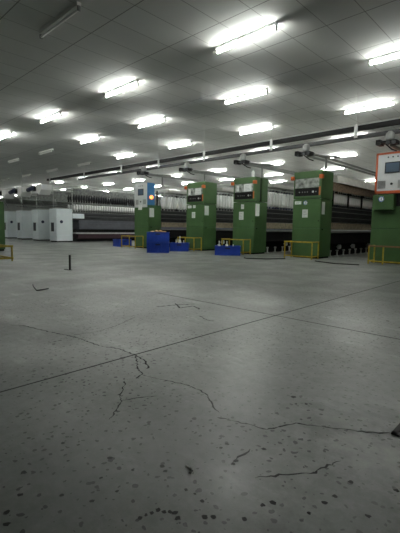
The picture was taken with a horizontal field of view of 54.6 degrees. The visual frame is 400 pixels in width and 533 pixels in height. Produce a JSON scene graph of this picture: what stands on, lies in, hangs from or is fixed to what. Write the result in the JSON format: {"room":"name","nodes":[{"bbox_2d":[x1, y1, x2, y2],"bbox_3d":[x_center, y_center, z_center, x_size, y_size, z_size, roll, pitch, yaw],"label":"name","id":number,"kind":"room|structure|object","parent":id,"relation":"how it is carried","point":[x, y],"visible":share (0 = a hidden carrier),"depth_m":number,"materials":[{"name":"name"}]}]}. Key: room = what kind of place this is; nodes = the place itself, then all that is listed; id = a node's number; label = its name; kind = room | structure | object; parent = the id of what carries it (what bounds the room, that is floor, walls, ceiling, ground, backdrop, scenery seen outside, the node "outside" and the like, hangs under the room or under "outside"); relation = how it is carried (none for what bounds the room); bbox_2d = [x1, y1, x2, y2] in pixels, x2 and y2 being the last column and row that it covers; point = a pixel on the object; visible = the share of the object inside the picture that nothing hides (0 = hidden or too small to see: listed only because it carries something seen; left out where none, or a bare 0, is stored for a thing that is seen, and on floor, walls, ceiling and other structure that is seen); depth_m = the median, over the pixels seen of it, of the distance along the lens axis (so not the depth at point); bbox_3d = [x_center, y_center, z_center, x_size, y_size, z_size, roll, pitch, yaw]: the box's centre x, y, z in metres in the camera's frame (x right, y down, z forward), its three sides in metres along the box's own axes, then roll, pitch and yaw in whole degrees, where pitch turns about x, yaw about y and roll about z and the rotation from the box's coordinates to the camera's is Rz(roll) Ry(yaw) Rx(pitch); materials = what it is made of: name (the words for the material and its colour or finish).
{"room":"textile factory","nodes":[
{"label":"textile factory","id":0,"kind":"room"},
{"bbox_2d":[4,203,134,214],"bbox_3d":[-30.372,-7.069,54.791,0.200,3.950,54.000,6,8,43],"label":"wall","id":1,"kind":"structure","parent":0,"point":[12,207],"depth_m":58.77,"materials":[{"name":"paint"}]},
{"bbox_2d":[0,238,399,532],"bbox_3d":[-5.358,-2.362,31.267,69.000,0.101,54.000,6,8,43],"label":"floor","id":2,"kind":"structure","parent":0,"point":[276,381],"depth_m":1.77,"materials":[{"name":"concrete"}]},
{"bbox_2d":[0,202,4,250],"bbox_3d":[-6.291,-1.197,11.527,0.900,1.440,0.655,6,8,43],"label":"cabinet","id":3,"kind":"object","parent":2,"relation":"on","point":[2,223],"visible":0.99,"depth_m":11.38,"materials":[{"name":"green metal"}]},
{"bbox_2d":[0,244,13,260],"bbox_3d":[-5.263,-0.385,9.088,3.060,0.334,0.554,6,8,43],"label":"guard","id":4,"kind":"object","parent":2,"relation":"on","point":[1,245],"visible":1,"depth_m":8.21,"materials":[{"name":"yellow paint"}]},
{"bbox_2d":[64,255,70,269],"bbox_3d":[-2.287,-0.072,6.715,0.190,0.260,0.060,6,8,43],"label":"post","id":5,"kind":"object","parent":2,"relation":"on","point":[69,255],"visible":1,"depth_m":6.66,"materials":[{"name":"black metal"}]},
{"bbox_2d":[4,196,224,237],"bbox_3d":[-3.180,-3.727,31.405,0.750,2.650,24.006,6,8,43],"label":"frame","id":6,"kind":"object","parent":2,"relation":"on","point":[9,216],"visible":0.21,"depth_m":22.86,"materials":[{"name":"black"}]},
{"bbox_2d":[113,239,131,246],"bbox_3d":[-3.046,-0.930,15.179,0.578,0.280,0.478,-4,7,-38],"label":"plastic crate","id":7,"kind":"object","parent":2,"relation":"on","point":[116,242],"visible":0.85,"depth_m":14.98,"materials":[{"name":"blue plastic"}]},
{"bbox_2d":[16,193,232,238],"bbox_3d":[-1.659,-3.559,29.923,0.750,2.650,24.006,6,8,43],"label":"frame","id":8,"kind":"object","parent":2,"relation":"on","point":[23,217],"visible":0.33,"depth_m":21.39,"materials":[{"name":"black"}]},
{"bbox_2d":[0,188,52,207],"bbox_3d":[-5.851,-4.128,25.904,1.214,1.082,14.398,6,8,43],"label":"vacuum cleaner","id":9,"kind":"object","parent":8,"relation":"on","point":[4,193],"visible":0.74,"depth_m":20.70,"materials":[{"name":"white metal"}]},
{"bbox_2d":[32,189,232,240],"bbox_3d":[-0.160,-3.394,28.462,0.750,2.650,24.006,6,8,43],"label":"frame","id":10,"kind":"object","parent":2,"relation":"on","point":[40,218],"visible":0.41,"depth_m":19.95,"materials":[{"name":"black"}]},
{"bbox_2d":[8,185,65,206],"bbox_3d":[-4.331,-3.965,24.464,1.214,1.082,14.398,6,8,43],"label":"vacuum cleaner","id":11,"kind":"object","parent":10,"relation":"on","point":[21,191],"visible":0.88,"depth_m":19.29,"materials":[{"name":"white metal"}]},
{"bbox_2d":[121,235,143,248],"bbox_3d":[-2.466,-0.900,14.096,0.860,0.450,0.378,6,8,43],"label":"guard","id":12,"kind":"object","parent":2,"relation":"on","point":[129,236],"visible":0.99,"depth_m":13.94,"materials":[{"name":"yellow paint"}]},
{"bbox_2d":[146,242,169,252],"bbox_3d":[-1.268,-0.585,11.784,0.668,0.310,0.488,1,6,-2],"label":"plastic crate","id":13,"kind":"object","parent":2,"relation":"on","point":[152,247],"visible":0.84,"depth_m":11.55,"materials":[{"name":"blue plastic"}]},
{"bbox_2d":[146,232,169,242],"bbox_3d":[-1.264,-0.893,11.753,0.668,0.310,0.488,1,6,-2],"label":"plastic crate","id":14,"kind":"object","parent":13,"relation":"on","point":[163,237],"visible":0.98,"depth_m":11.53,"materials":[{"name":"blue plastic"}]},
{"bbox_2d":[49,186,291,241],"bbox_3d":[1.341,-3.222,26.930,0.750,2.650,24.006,6,8,43],"label":"frame","id":15,"kind":"object","parent":2,"relation":"on","point":[66,225],"visible":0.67,"depth_m":19.52,"materials":[{"name":"white paint"}]},
{"bbox_2d":[72,213,83,218],"bbox_3d":[-6.019,-2.463,18.941,0.330,0.230,0.620,6,8,43],"label":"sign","id":16,"kind":"object","parent":15,"relation":"attached to","point":[74,215],"depth_m":18.83,"materials":[{"name":"white paint"}]},
{"bbox_2d":[26,182,134,205],"bbox_3d":[-2.775,-3.798,22.990,1.214,1.082,14.398,6,8,43],"label":"vacuum cleaner","id":17,"kind":"object","parent":15,"relation":"on","point":[41,189],"visible":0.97,"depth_m":17.86,"materials":[{"name":"white metal"}]},
{"bbox_2d":[170,242,189,250],"bbox_3d":[-0.661,-0.644,12.675,0.608,0.270,0.468,1,6,4],"label":"plastic crate","id":18,"kind":"object","parent":2,"relation":"on","point":[174,246],"visible":0.92,"depth_m":12.46,"materials":[{"name":"blue plastic"}]},
{"bbox_2d":[177,237,201,250],"bbox_3d":[-0.353,-0.761,12.988,0.800,0.450,0.378,6,8,43],"label":"guard","id":19,"kind":"object","parent":2,"relation":"on","point":[193,249],"visible":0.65,"depth_m":12.76,"materials":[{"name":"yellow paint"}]},
{"bbox_2d":[135,182,291,247],"bbox_3d":[6.169,-2.569,22.628,0.860,2.330,24.031,6,8,43],"label":"frame","id":20,"kind":"object","parent":2,"relation":"on","point":[149,217],"visible":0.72,"depth_m":14.13,"materials":[{"name":"green metal"}]},
{"bbox_2d":[161,195,163,210],"bbox_3d":[-1.373,-2.360,14.325,0.117,0.587,0.120,1,6,5],"label":"roving bobbin","id":21,"kind":"object","parent":20,"relation":"hanging from","point":[162,197],"visible":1,"depth_m":14.28,"materials":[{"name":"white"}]},
{"bbox_2d":[164,196,167,210],"bbox_3d":[-1.267,-2.370,14.437,0.117,0.587,0.120,5,7,36],"label":"roving bobbin","id":22,"kind":"object","parent":20,"relation":"hanging from","point":[165,198],"visible":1,"depth_m":14.40,"materials":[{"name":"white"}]},
{"bbox_2d":[168,196,170,210],"bbox_3d":[-1.160,-2.380,14.549,0.117,0.587,0.120,6,8,43],"label":"roving bobbin","id":23,"kind":"object","parent":20,"relation":"hanging from","point":[169,198],"visible":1,"depth_m":14.51,"materials":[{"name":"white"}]},
{"bbox_2d":[171,196,173,210],"bbox_3d":[-1.053,-2.389,14.661,0.120,0.587,0.117,3,6,22],"label":"roving bobbin","id":24,"kind":"object","parent":20,"relation":"hanging from","point":[172,198],"visible":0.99,"depth_m":14.62,"materials":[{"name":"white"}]},
{"bbox_2d":[174,196,176,210],"bbox_3d":[-0.946,-2.399,14.772,0.117,0.587,0.120,2,6,8],"label":"roving bobbin","id":25,"kind":"object","parent":20,"relation":"hanging from","point":[175,198],"visible":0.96,"depth_m":14.73,"materials":[{"name":"white fabric"}]},
{"bbox_2d":[177,197,179,210],"bbox_3d":[-0.839,-2.408,14.884,0.117,0.587,0.120,4,6,27],"label":"roving bobbin","id":26,"kind":"object","parent":20,"relation":"hanging from","point":[178,198],"visible":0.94,"depth_m":14.84,"materials":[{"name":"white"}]},
{"bbox_2d":[180,197,182,211],"bbox_3d":[-0.732,-2.418,14.996,0.117,0.587,0.120,2,6,15],"label":"roving bobbin","id":27,"kind":"object","parent":20,"relation":"hanging from","point":[181,199],"visible":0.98,"depth_m":14.96,"materials":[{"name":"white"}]},
{"bbox_2d":[183,197,185,211],"bbox_3d":[-0.625,-2.428,15.108,0.117,0.587,0.120,5,7,39],"label":"roving bobbin","id":28,"kind":"object","parent":20,"relation":"hanging from","point":[184,200],"visible":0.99,"depth_m":15.06,"materials":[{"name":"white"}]},
{"bbox_2d":[137,166,291,194],"bbox_3d":[2.889,-3.684,18.806,0.840,0.666,14.130,6,8,43],"label":"vacuum cleaner","id":29,"kind":"object","parent":20,"relation":"on","point":[143,169],"visible":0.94,"depth_m":14.18,"materials":[{"name":"black paint"}]},
{"bbox_2d":[215,245,240,255],"bbox_3d":[0.795,-0.463,11.092,0.728,0.260,0.488,1,6,6],"label":"plastic crate","id":30,"kind":"object","parent":2,"relation":"on","point":[231,250],"visible":0.99,"depth_m":10.86,"materials":[{"name":"blue plastic"}]},
{"bbox_2d":[221,238,250,254],"bbox_3d":[1.080,-0.607,11.630,0.840,0.450,0.378,6,8,43],"label":"guard","id":31,"kind":"object","parent":2,"relation":"on","point":[222,239],"visible":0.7,"depth_m":11.44,"materials":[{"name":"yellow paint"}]},
{"bbox_2d":[244,257,284,258],"bbox_3d":[1.634,-0.201,9.758,1.048,0.021,0.262,1,6,4],"label":"cable","id":32,"kind":"object","parent":2,"relation":"on","point":[244,257],"visible":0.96,"depth_m":9.70,"materials":[{"name":"black rubber"}]},
{"bbox_2d":[184,182,370,250],"bbox_3d":[8.068,-2.436,21.701,0.910,2.300,24.062,6,8,43],"label":"frame","id":33,"kind":"object","parent":2,"relation":"on","point":[203,218],"visible":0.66,"depth_m":13.11,"materials":[{"name":"green metal"}]},
{"bbox_2d":[216,194,218,209],"bbox_3d":[0.587,-2.241,13.389,0.117,0.587,0.120,2,6,9],"label":"roving bobbin","id":34,"kind":"object","parent":33,"relation":"hanging from","point":[217,205],"visible":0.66,"depth_m":13.35,"materials":[{"name":"white fabric"}]},
{"bbox_2d":[218,194,221,209],"bbox_3d":[0.694,-2.250,13.501,0.117,0.587,0.120,0,6,-5],"label":"roving bobbin","id":35,"kind":"object","parent":33,"relation":"hanging from","point":[220,196],"visible":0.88,"depth_m":13.46,"materials":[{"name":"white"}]},
{"bbox_2d":[221,194,224,209],"bbox_3d":[0.801,-2.260,13.613,0.120,0.587,0.117,0,6,-8],"label":"roving bobbin","id":36,"kind":"object","parent":33,"relation":"hanging from","point":[223,197],"visible":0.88,"depth_m":13.57,"materials":[{"name":"white fabric"}]},
{"bbox_2d":[224,195,226,210],"bbox_3d":[0.908,-2.269,13.724,0.117,0.587,0.120,-2,6,-29],"label":"roving bobbin","id":37,"kind":"object","parent":33,"relation":"hanging from","point":[225,196],"visible":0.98,"depth_m":13.68,"materials":[{"name":"white fabric"}]},
{"bbox_2d":[227,194,229,210],"bbox_3d":[1.015,-2.279,13.836,0.120,0.587,0.117,1,6,7],"label":"roving bobbin","id":38,"kind":"object","parent":33,"relation":"hanging from","point":[228,196],"visible":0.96,"depth_m":13.79,"materials":[{"name":"white fabric"}]},
{"bbox_2d":[230,195,232,210],"bbox_3d":[1.122,-2.289,13.948,0.117,0.587,0.120,6,8,43],"label":"roving bobbin","id":39,"kind":"object","parent":33,"relation":"hanging from","point":[231,197],"visible":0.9,"depth_m":13.90,"materials":[{"name":"white fabric"}]},
{"bbox_2d":[179,162,293,186],"bbox_3d":[4.461,-3.568,17.854,0.840,0.666,14.130,6,8,43],"label":"vacuum cleaner","id":40,"kind":"object","parent":33,"relation":"on","point":[187,168],"visible":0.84,"depth_m":13.13,"materials":[{"name":"black paint"}]},
{"bbox_2d":[231,176,357,253],"bbox_3d":[9.552,-2.276,20.296,0.910,2.300,24.062,6,8,43],"label":"frame","id":41,"kind":"object","parent":2,"relation":"on","point":[251,215],"visible":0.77,"depth_m":11.76,"materials":[{"name":"green metal"}]},
{"bbox_2d":[234,153,294,177],"bbox_3d":[6.162,-3.385,16.242,0.840,0.666,14.130,6,8,43],"label":"vacuum cleaner","id":42,"kind":"object","parent":41,"relation":"on","point":[243,155],"visible":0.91,"depth_m":11.53,"materials":[{"name":"black paint"}]},
{"bbox_2d":[268,191,271,208],"bbox_3d":[2.184,-2.091,12.102,0.120,0.587,0.117,0,6,-11],"label":"roving bobbin","id":43,"kind":"object","parent":41,"relation":"hanging from","point":[270,193],"visible":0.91,"depth_m":12.05,"materials":[{"name":"white fabric"}]},
{"bbox_2d":[271,191,274,208],"bbox_3d":[2.298,-2.102,12.222,0.117,0.587,0.120,-2,6,-27],"label":"roving bobbin","id":44,"kind":"object","parent":41,"relation":"hanging from","point":[273,193],"visible":0.8,"depth_m":12.17,"materials":[{"name":"white fabric"}]},
{"bbox_2d":[274,192,277,208],"bbox_3d":[2.412,-2.112,12.341,0.120,0.587,0.117,4,7,30],"label":"roving bobbin","id":45,"kind":"object","parent":41,"relation":"hanging from","point":[276,194],"visible":0.8,"depth_m":12.29,"materials":[{"name":"white fabric"}]},
{"bbox_2d":[277,192,280,208],"bbox_3d":[2.526,-2.122,12.460,0.117,0.587,0.120,2,6,12],"label":"roving bobbin","id":46,"kind":"object","parent":41,"relation":"hanging from","point":[279,195],"visible":0.84,"depth_m":12.41,"materials":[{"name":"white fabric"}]},
{"bbox_2d":[280,192,282,209],"bbox_3d":[2.640,-2.132,12.579,0.117,0.587,0.120,1,6,3],"label":"roving bobbin","id":47,"kind":"object","parent":41,"relation":"hanging from","point":[281,194],"visible":0.92,"depth_m":12.53,"materials":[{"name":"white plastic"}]},
{"bbox_2d":[283,192,285,209],"bbox_3d":[2.754,-2.142,12.697,0.120,0.587,0.117,4,6,27],"label":"roving bobbin","id":48,"kind":"object","parent":41,"relation":"hanging from","point":[284,194],"visible":0.86,"depth_m":12.65,"materials":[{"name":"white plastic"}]},
{"bbox_2d":[285,193,288,209],"bbox_3d":[2.867,-2.153,12.816,0.120,0.587,0.117,-1,6,-20],"label":"roving bobbin","id":49,"kind":"object","parent":41,"relation":"hanging from","point":[287,195],"visible":0.75,"depth_m":12.77,"materials":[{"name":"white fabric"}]},
{"bbox_2d":[288,193,290,209],"bbox_3d":[2.981,-2.163,12.935,0.117,0.587,0.120,-2,6,-25],"label":"roving bobbin","id":50,"kind":"object","parent":41,"relation":"hanging from","point":[289,203],"visible":0.77,"depth_m":12.89,"materials":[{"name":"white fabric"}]},
{"bbox_2d":[290,194,293,210],"bbox_3d":[3.095,-2.173,13.055,0.120,0.587,0.117,0,6,-6],"label":"roving bobbin","id":51,"kind":"object","parent":41,"relation":"hanging from","point":[292,196],"visible":0.83,"depth_m":13.00,"materials":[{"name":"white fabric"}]},
{"bbox_2d":[284,241,318,259],"bbox_3d":[2.651,-0.439,10.143,0.820,0.450,0.378,6,8,43],"label":"guard","id":52,"kind":"object","parent":2,"relation":"on","point":[291,255],"visible":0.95,"depth_m":9.99,"materials":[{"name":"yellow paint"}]},
{"bbox_2d":[291,170,376,258],"bbox_3d":[11.050,-2.115,18.877,0.910,2.300,24.062,6,8,43],"label":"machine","id":53,"kind":"object","parent":2,"relation":"on","point":[315,214],"visible":0.84,"depth_m":10.42,"materials":[{"name":"green metal"}]},
{"bbox_2d":[295,144,375,175],"bbox_3d":[7.624,-3.228,14.857,0.840,0.666,14.130,6,8,43],"label":"vacuum cleaner","id":54,"kind":"object","parent":53,"relation":"on","point":[306,147],"visible":0.96,"depth_m":10.20,"materials":[{"name":"black paint"}]},
{"bbox_2d":[334,191,336,206],"bbox_3d":[3.768,-1.940,10.802,0.120,0.585,0.117,-1,6,-22],"label":"roving bobbin","id":55,"kind":"object","parent":53,"relation":"hanging from","point":[335,203],"visible":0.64,"depth_m":10.76,"materials":[{"name":"white fabric"}]},
{"bbox_2d":[336,192,339,206],"bbox_3d":[3.861,-1.948,10.899,0.120,0.585,0.117,0,6,-6],"label":"roving bobbin","id":56,"kind":"object","parent":53,"relation":"hanging from","point":[338,196],"visible":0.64,"depth_m":10.86,"materials":[{"name":"white fabric"}]},
{"bbox_2d":[340,192,343,207],"bbox_3d":[4.048,-1.965,11.094,0.120,0.585,0.117,0,6,-10],"label":"roving bobbin","id":57,"kind":"object","parent":53,"relation":"hanging from","point":[342,199],"visible":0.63,"depth_m":11.06,"materials":[{"name":"white fabric"}]},
{"bbox_2d":[316,261,358,264],"bbox_3d":[3.015,-0.080,8.732,0.208,0.021,1.121,-4,7,-38],"label":"cable","id":58,"kind":"object","parent":2,"relation":"on","point":[316,261],"visible":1,"depth_m":8.57,"materials":[{"name":"black rubber"}]},
{"bbox_2d":[367,245,399,264],"bbox_3d":[4.275,-0.249,8.605,0.950,0.420,0.378,6,8,43],"label":"guard","id":59,"kind":"object","parent":2,"relation":"on","point":[369,246],"visible":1,"depth_m":8.61,"materials":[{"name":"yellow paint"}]},
{"bbox_2d":[369,151,399,263],"bbox_3d":[12.545,-2.047,17.375,0.834,2.500,24.176,6,8,43],"label":"frame","id":60,"kind":"object","parent":2,"relation":"on","point":[385,221],"visible":0.98,"depth_m":8.80,"materials":[{"name":"green metal"}]},
{"bbox_2d":[377,181,385,188],"bbox_3d":[4.132,-1.861,8.826,0.170,0.166,0.006,6,8,43],"label":"vent","id":61,"kind":"object","parent":60,"relation":"attached to","point":[380,184],"depth_m":8.82,"materials":[{"name":"grey metal"}]},
{"bbox_2d":[376,131,399,150],"bbox_3d":[9.093,-3.070,13.465,0.840,0.666,14.130,6,8,43],"label":"vacuum cleaner","id":62,"kind":"object","parent":60,"relation":"on","point":[390,135],"visible":1,"depth_m":8.52,"materials":[{"name":"black paint"}]},
{"bbox_2d":[391,423,399,436],"bbox_3d":[1.027,0.625,1.410,0.500,0.006,0.400,6,8,43],"label":"floor hatch","id":63,"kind":"object","parent":2,"relation":"on","point":[396,431],"visible":1,"depth_m":1.45,"materials":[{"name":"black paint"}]},
{"bbox_2d":[0,0,399,209],"bbox_3d":[-5.302,-6.391,30.868,69.000,0.100,54.000,6,8,43],"label":"ceiling","id":64,"kind":"structure","parent":0,"point":[313,69],"depth_m":8.63,"materials":[{"name":"tile"}]},
{"bbox_2d":[0,131,11,138],"bbox_3d":[-6.899,-4.605,13.692,1.254,0.120,0.072,6,8,43],"label":"ceiling light","id":65,"kind":"object","parent":64,"relation":"attached to","point":[10,132],"visible":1,"depth_m":13.55,"materials":[{"name":"white plastic"}]},
{"bbox_2d":[39,149,52,154],"bbox_3d":[-6.556,-4.878,16.503,1.254,0.120,0.072,6,8,43],"label":"ceiling light","id":66,"kind":"object","parent":64,"relation":"attached to","point":[49,150],"visible":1,"depth_m":16.45,"materials":[{"name":"white plastic"}]},
{"bbox_2d":[40,111,61,123],"bbox_3d":[-4.352,-4.331,11.279,1.254,0.120,0.072,6,8,43],"label":"ceiling light","id":67,"kind":"object","parent":64,"relation":"attached to","point":[51,116],"visible":1,"depth_m":11.22,"materials":[{"name":"white plastic"}]},
{"bbox_2d":[39,1,80,38],"bbox_3d":[-2.180,-3.777,5.977,1.254,0.120,0.072,6,8,43],"label":"ceiling light","id":68,"kind":"object","parent":64,"relation":"attached to","point":[74,8],"visible":1,"depth_m":5.91,"materials":[{"name":"white"}]},
{"bbox_2d":[77,162,90,166],"bbox_3d":[-5.868,-5.176,19.617,1.254,0.120,0.072,6,8,43],"label":"ceiling light","id":69,"kind":"object","parent":64,"relation":"attached to","point":[86,163],"visible":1,"depth_m":19.58,"materials":[{"name":"white"}]},
{"bbox_2d":[80,135,99,143],"bbox_3d":[-4.009,-4.604,14.089,1.254,0.120,0.072,6,8,43],"label":"ceiling light","id":70,"kind":"object","parent":64,"relation":"attached to","point":[98,136],"visible":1,"depth_m":14.05,"materials":[{"name":"white plastic"}]},
{"bbox_2d":[105,79,138,97],"bbox_3d":[-1.804,-4.057,8.865,1.254,0.120,0.072,6,8,43],"label":"ceiling light","id":71,"kind":"object","parent":64,"relation":"attached to","point":[123,87],"visible":1,"depth_m":8.80,"materials":[{"name":"white plastic"}]},
{"bbox_2d":[117,153,133,158],"bbox_3d":[-3.320,-4.902,17.203,1.254,0.120,0.072,6,8,43],"label":"ceiling light","id":72,"kind":"object","parent":64,"relation":"attached to","point":[130,154],"visible":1,"depth_m":17.12,"materials":[{"name":"white plastic"}]},
{"bbox_2d":[138,117,165,127],"bbox_3d":[-1.461,-4.330,11.675,1.254,0.120,0.072,6,8,43],"label":"ceiling light","id":73,"kind":"object","parent":64,"relation":"attached to","point":[161,118],"visible":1,"depth_m":11.62,"materials":[{"name":"white plastic"}]},
{"bbox_2d":[168,141,191,148],"bbox_3d":[-0.772,-4.629,14.790,1.254,0.120,0.072,6,8,43],"label":"ceiling light","id":74,"kind":"object","parent":64,"relation":"attached to","point":[190,142],"visible":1,"depth_m":14.73,"materials":[{"name":"white plastic"}]},
{"bbox_2d":[46,95,399,181],"bbox_3d":[-0.293,-3.973,12.949,21.200,1.050,0.155,6,8,43],"label":"rail","id":75,"kind":"object","parent":64,"relation":"hanging from","point":[391,122],"visible":0.97,"depth_m":10.99,"materials":[{"name":"grey metal"}]},
{"bbox_2d":[225,88,267,104],"bbox_3d":[1.086,-4.056,9.262,1.254,0.120,0.072,6,8,43],"label":"ceiling light","id":76,"kind":"object","parent":64,"relation":"attached to","point":[264,89],"visible":1,"depth_m":9.20,"materials":[{"name":"white plastic"}]},
{"bbox_2d":[216,22,277,53],"bbox_3d":[0.744,-3.783,6.452,1.254,0.120,0.072,6,8,43],"label":"ceiling light","id":77,"kind":"object","parent":64,"relation":"attached to","point":[274,25],"visible":1,"depth_m":6.38,"materials":[{"name":"white plastic"}]},
{"bbox_2d":[240,125,272,134],"bbox_3d":[1.775,-4.355,12.376,1.254,0.120,0.072,6,8,43],"label":"ceiling light","id":78,"kind":"object","parent":64,"relation":"attached to","point":[267,126],"visible":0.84,"depth_m":12.34,"materials":[{"name":"white plastic"}]},
{"bbox_2d":[265,173,283,175],"bbox_3d":[4.265,-5.308,22.364,1.254,0.120,0.072,6,8,43],"label":"ceiling light","id":79,"kind":"object","parent":64,"relation":"attached to","point":[273,173],"visible":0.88,"depth_m":22.27,"materials":[{"name":"white plastic"}]},
{"bbox_2d":[321,167,343,169],"bbox_3d":[6.813,-5.034,19.950,1.254,0.120,0.072,6,8,43],"label":"ceiling light","id":80,"kind":"object","parent":64,"relation":"attached to","point":[332,167],"visible":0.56,"depth_m":19.90,"materials":[{"name":"white plastic"}]},
{"bbox_2d":[334,152,357,156],"bbox_3d":[6.042,-4.695,16.418,1.254,0.120,0.072,6,8,43],"label":"ceiling light","id":81,"kind":"object","parent":64,"relation":"attached to","point":[355,153],"visible":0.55,"depth_m":16.23,"materials":[{"name":"white plastic"}]},
{"bbox_2d":[344,100,393,114],"bbox_3d":[4.323,-4.081,9.963,1.254,0.120,0.072,6,8,43],"label":"ceiling light","id":82,"kind":"object","parent":64,"relation":"attached to","point":[390,101],"visible":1,"depth_m":9.92,"materials":[{"name":"white plastic"}]},
{"bbox_2d":[369,50,399,65],"bbox_3d":[3.634,-3.782,6.848,1.254,0.120,0.072,6,8,43],"label":"ceiling light","id":83,"kind":"object","parent":64,"relation":"attached to","point":[394,53],"visible":1,"depth_m":7.08,"materials":[{"name":"white plastic"}]},
{"bbox_2d":[170,209,370,230],"bbox_3d":[13.367,-6.050,50.613,69.000,3.950,0.200,6,8,43],"label":"wall","id":84,"kind":"structure","parent":0,"point":[170,209],"depth_m":46.40,"materials":[{"name":"paint"}]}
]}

